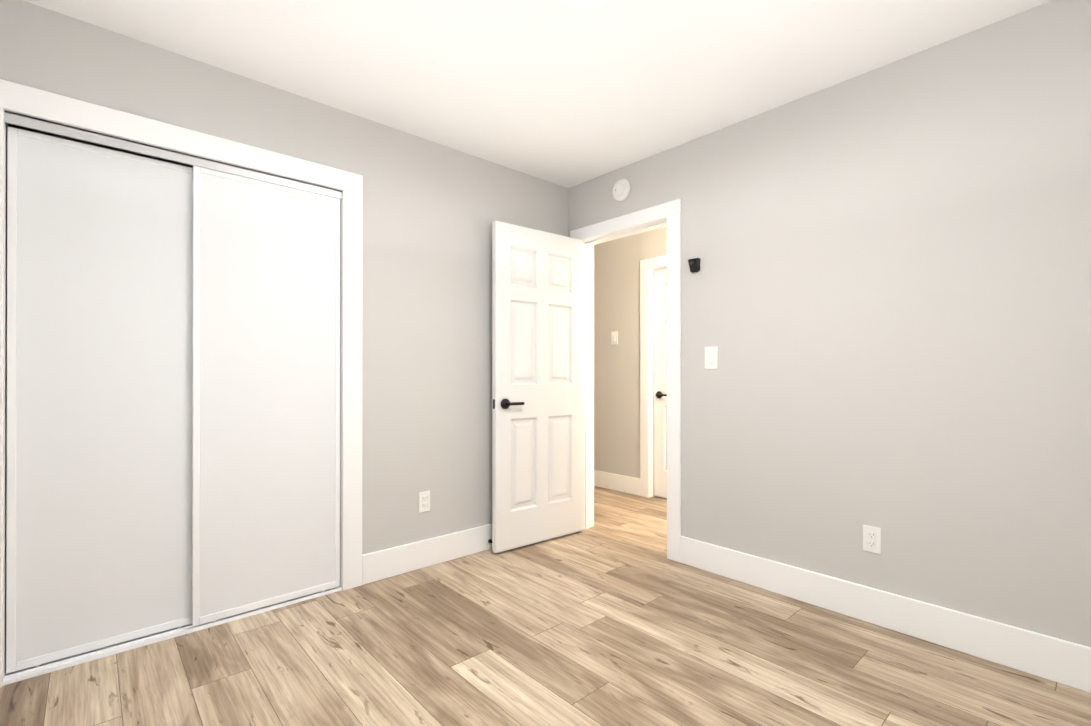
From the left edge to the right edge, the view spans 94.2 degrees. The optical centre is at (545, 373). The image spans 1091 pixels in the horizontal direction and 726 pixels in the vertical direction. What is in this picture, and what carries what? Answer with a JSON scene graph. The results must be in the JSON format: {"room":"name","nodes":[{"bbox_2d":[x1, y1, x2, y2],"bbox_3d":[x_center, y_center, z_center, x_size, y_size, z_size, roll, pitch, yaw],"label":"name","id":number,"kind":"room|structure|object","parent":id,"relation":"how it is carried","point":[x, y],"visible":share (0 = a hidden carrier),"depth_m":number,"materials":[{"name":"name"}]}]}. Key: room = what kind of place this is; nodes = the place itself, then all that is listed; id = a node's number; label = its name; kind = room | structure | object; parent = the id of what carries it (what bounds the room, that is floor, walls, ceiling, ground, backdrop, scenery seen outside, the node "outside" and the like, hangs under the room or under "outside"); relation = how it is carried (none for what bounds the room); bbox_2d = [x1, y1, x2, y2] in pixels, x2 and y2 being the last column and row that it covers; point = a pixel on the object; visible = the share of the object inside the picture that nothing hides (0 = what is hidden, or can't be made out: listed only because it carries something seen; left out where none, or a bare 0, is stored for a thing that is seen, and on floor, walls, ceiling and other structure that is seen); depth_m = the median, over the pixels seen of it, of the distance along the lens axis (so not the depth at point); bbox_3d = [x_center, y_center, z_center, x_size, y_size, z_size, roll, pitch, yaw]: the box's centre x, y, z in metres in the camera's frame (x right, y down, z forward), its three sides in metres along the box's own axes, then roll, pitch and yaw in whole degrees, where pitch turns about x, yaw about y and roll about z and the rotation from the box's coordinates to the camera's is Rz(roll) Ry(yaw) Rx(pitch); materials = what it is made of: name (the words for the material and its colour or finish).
{"room":"empty bedroom","nodes":[
{"label":"empty bedroom","id":0,"kind":"room"},
{"bbox_2d":[8,124,192,167],"bbox_3d":[-1.978,-0.118,2.765,2.100,2.440,0.100,0,0,-42],"label":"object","id":1,"kind":"structure","parent":0,"point":[86,142],"depth_m":2.49,"materials":[{"name":"paint"}]},
{"bbox_2d":[0,0,567,554],"bbox_3d":[-0.875,-0.118,2.803,2.930,2.440,0.120,0,0,-42],"label":"wall","id":2,"kind":"structure","parent":0,"point":[432,211],"depth_m":2.78,"materials":[{"name":"paint"}]},
{"bbox_2d":[6,126,192,672],"bbox_3d":[-1.730,0.101,2.032,0.591,1.985,0.022,0,0,-42],"label":"closet door","id":3,"kind":"structure","parent":2,"relation":"in","point":[99,393],"depth_m":1.99,"materials":[{"name":"white wood"}]},
{"bbox_2d":[3,586,341,685],"bbox_3d":[-1.501,1.094,2.211,1.180,0.013,0.089,0,0,-42],"label":"trim","id":4,"kind":"structure","parent":2,"relation":"attached to","point":[44,668],"depth_m":2.04,"materials":[{"name":"white wood"}]},
{"bbox_2d":[4,110,341,198],"bbox_3d":[-1.504,-0.909,2.218,1.180,0.040,0.081,0,0,-42],"label":"trim","id":5,"kind":"structure","parent":2,"relation":"attached to","point":[21,120],"depth_m":2.08,"materials":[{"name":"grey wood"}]},
{"bbox_2d":[0,79,362,687],"bbox_3d":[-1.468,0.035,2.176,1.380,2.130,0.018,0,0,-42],"label":"trim","id":6,"kind":"structure","parent":2,"relation":"attached to","point":[31,101],"depth_m":2.40,"materials":[{"name":"white paint"}]},
{"bbox_2d":[192,165,339,625],"bbox_3d":[-1.284,0.101,2.383,0.621,1.985,0.022,0,0,-42],"label":"closet door","id":7,"kind":"structure","parent":2,"relation":"in","point":[266,402],"depth_m":2.35,"materials":[{"name":"white wood"}]},
{"bbox_2d":[419,491,429,512],"bbox_3d":[-0.688,0.731,2.883,0.070,0.115,0.009,0,0,-42],"label":"electrical outlet","id":8,"kind":"object","parent":2,"relation":"attached to","point":[424,501],"visible":1,"depth_m":2.88,"materials":[{"name":"white plastic"}]},
{"bbox_2d":[362,523,491,584],"bbox_3d":[-0.394,1.025,3.144,1.515,0.155,0.015,0,0,-42],"label":"baseboard","id":9,"kind":"structure","parent":2,"relation":"attached to","point":[390,562],"depth_m":2.87,"materials":[{"name":"white paint"}]},
{"bbox_2d":[23,0,1051,187],"bbox_3d":[-0.040,-1.379,2.461,4.410,0.080,5.090,0,0,-42],"label":"ceiling","id":10,"kind":"structure","parent":0,"point":[564,93],"depth_m":2.14,"materials":[{"name":"paint"}]},
{"bbox_2d":[0,486,1090,725],"bbox_3d":[-0.040,1.141,2.456,4.410,0.080,5.090,0,0,-42],"label":"floor","id":11,"kind":"structure","parent":0,"point":[614,616],"depth_m":1.92,"materials":[{"name":"brown wood"}]},
{"bbox_2d":[568,184,578,236],"bbox_3d":[0.246,-0.116,3.658,0.120,2.440,0.111,0,0,-42],"label":"wall","id":12,"kind":"structure","parent":0,"point":[573,207],"depth_m":3.62,"materials":[{"name":"paint"}]},
{"bbox_2d":[594,226,666,477],"bbox_3d":[0.669,-0.114,4.877,0.120,2.440,2.445,0,0,-42],"label":"wall","id":13,"kind":"structure","parent":0,"point":[616,366],"depth_m":4.76,"materials":[{"name":"paint"}]},
{"bbox_2d":[611,331,617,344],"bbox_3d":[0.651,-0.334,4.797,0.014,0.124,0.078,0,0,-42],"label":"hall light switch","id":14,"kind":"object","parent":13,"relation":"attached to","point":[614,337],"visible":1,"depth_m":4.79,"materials":[{"name":"white plastic"}]},
{"bbox_2d":[594,470,639,495],"bbox_3d":[0.369,1.029,5.106,0.015,0.155,1.460,0,0,-42],"label":"baseboard","id":15,"kind":"structure","parent":13,"relation":"attached to","point":[620,483],"depth_m":4.75,"materials":[{"name":"white paint"}]},
{"bbox_2d":[640,255,666,497],"bbox_3d":[1.216,0.045,4.255,0.138,2.120,0.940,0,0,-42],"label":"door frame","id":16,"kind":"structure","parent":13,"relation":"attached to","point":[648,266],"depth_m":4.52,"materials":[{"name":"white paint"}]},
{"bbox_2d":[653,268,666,497],"bbox_3d":[1.231,0.085,4.263,0.129,2.016,0.763,0,0,-42],"label":"hall door","id":17,"kind":"structure","parent":13,"relation":"in","point":[659,382],"depth_m":4.48,"materials":[{"name":"paint"}]},
{"bbox_2d":[579,0,1090,646],"bbox_3d":[1.350,-0.119,2.431,0.120,2.440,3.189,0,0,-42],"label":"wall","id":18,"kind":"structure","parent":0,"point":[886,300],"depth_m":2.14,"materials":[{"name":"paint"}]},
{"bbox_2d":[492,221,583,552],"bbox_3d":[-0.025,0.083,3.315,0.746,2.016,0.129,0,0,-39],"label":"door","id":19,"kind":"structure","parent":18,"relation":"in","point":[537,385],"depth_m":3.27,"materials":[{"name":"paint"}]},
{"bbox_2d":[612,179,630,200],"bbox_3d":[0.486,-1.187,3.276,0.036,0.142,0.142,0,0,-42],"label":"smoke detector","id":20,"kind":"object","parent":18,"relation":"attached to","point":[621,189],"visible":0.98,"depth_m":3.25,"materials":[{"name":"white plastic"}]},
{"bbox_2d":[570,199,680,562],"bbox_3d":[0.536,0.043,3.336,0.156,2.120,0.905,0,0,-42],"label":"door frame","id":21,"kind":"structure","parent":18,"relation":"attached to","point":[670,211],"depth_m":3.01,"materials":[{"name":"white paint"}]},
{"bbox_2d":[688,258,700,272],"bbox_3d":[0.843,-0.614,2.878,0.041,0.073,0.063,0,0,-42],"label":"sensor","id":22,"kind":"object","parent":18,"relation":"attached to","point":[694,264],"visible":0.98,"depth_m":2.87,"materials":[{"name":"black plastic"}]},
{"bbox_2d":[705,347,717,368],"bbox_3d":[0.917,-0.085,2.812,0.014,0.124,0.078,0,0,-42],"label":"light switch","id":23,"kind":"object","parent":18,"relation":"attached to","point":[711,357],"visible":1,"depth_m":2.81,"materials":[{"name":"white plastic"}]},
{"bbox_2d":[863,525,880,553],"bbox_3d":[1.439,0.733,2.235,0.009,0.115,0.070,0,0,-42],"label":"electrical outlet","id":24,"kind":"object","parent":18,"relation":"attached to","point":[872,539],"visible":1,"depth_m":2.23,"materials":[{"name":"white plastic"}]},
{"bbox_2d":[680,536,1090,692],"bbox_3d":[1.538,1.023,2.120,0.015,0.155,2.239,0,0,-42],"label":"baseboard","id":25,"kind":"structure","parent":18,"relation":"attached to","point":[1063,662],"depth_m":2.12,"materials":[{"name":"white paint"}]}
]}

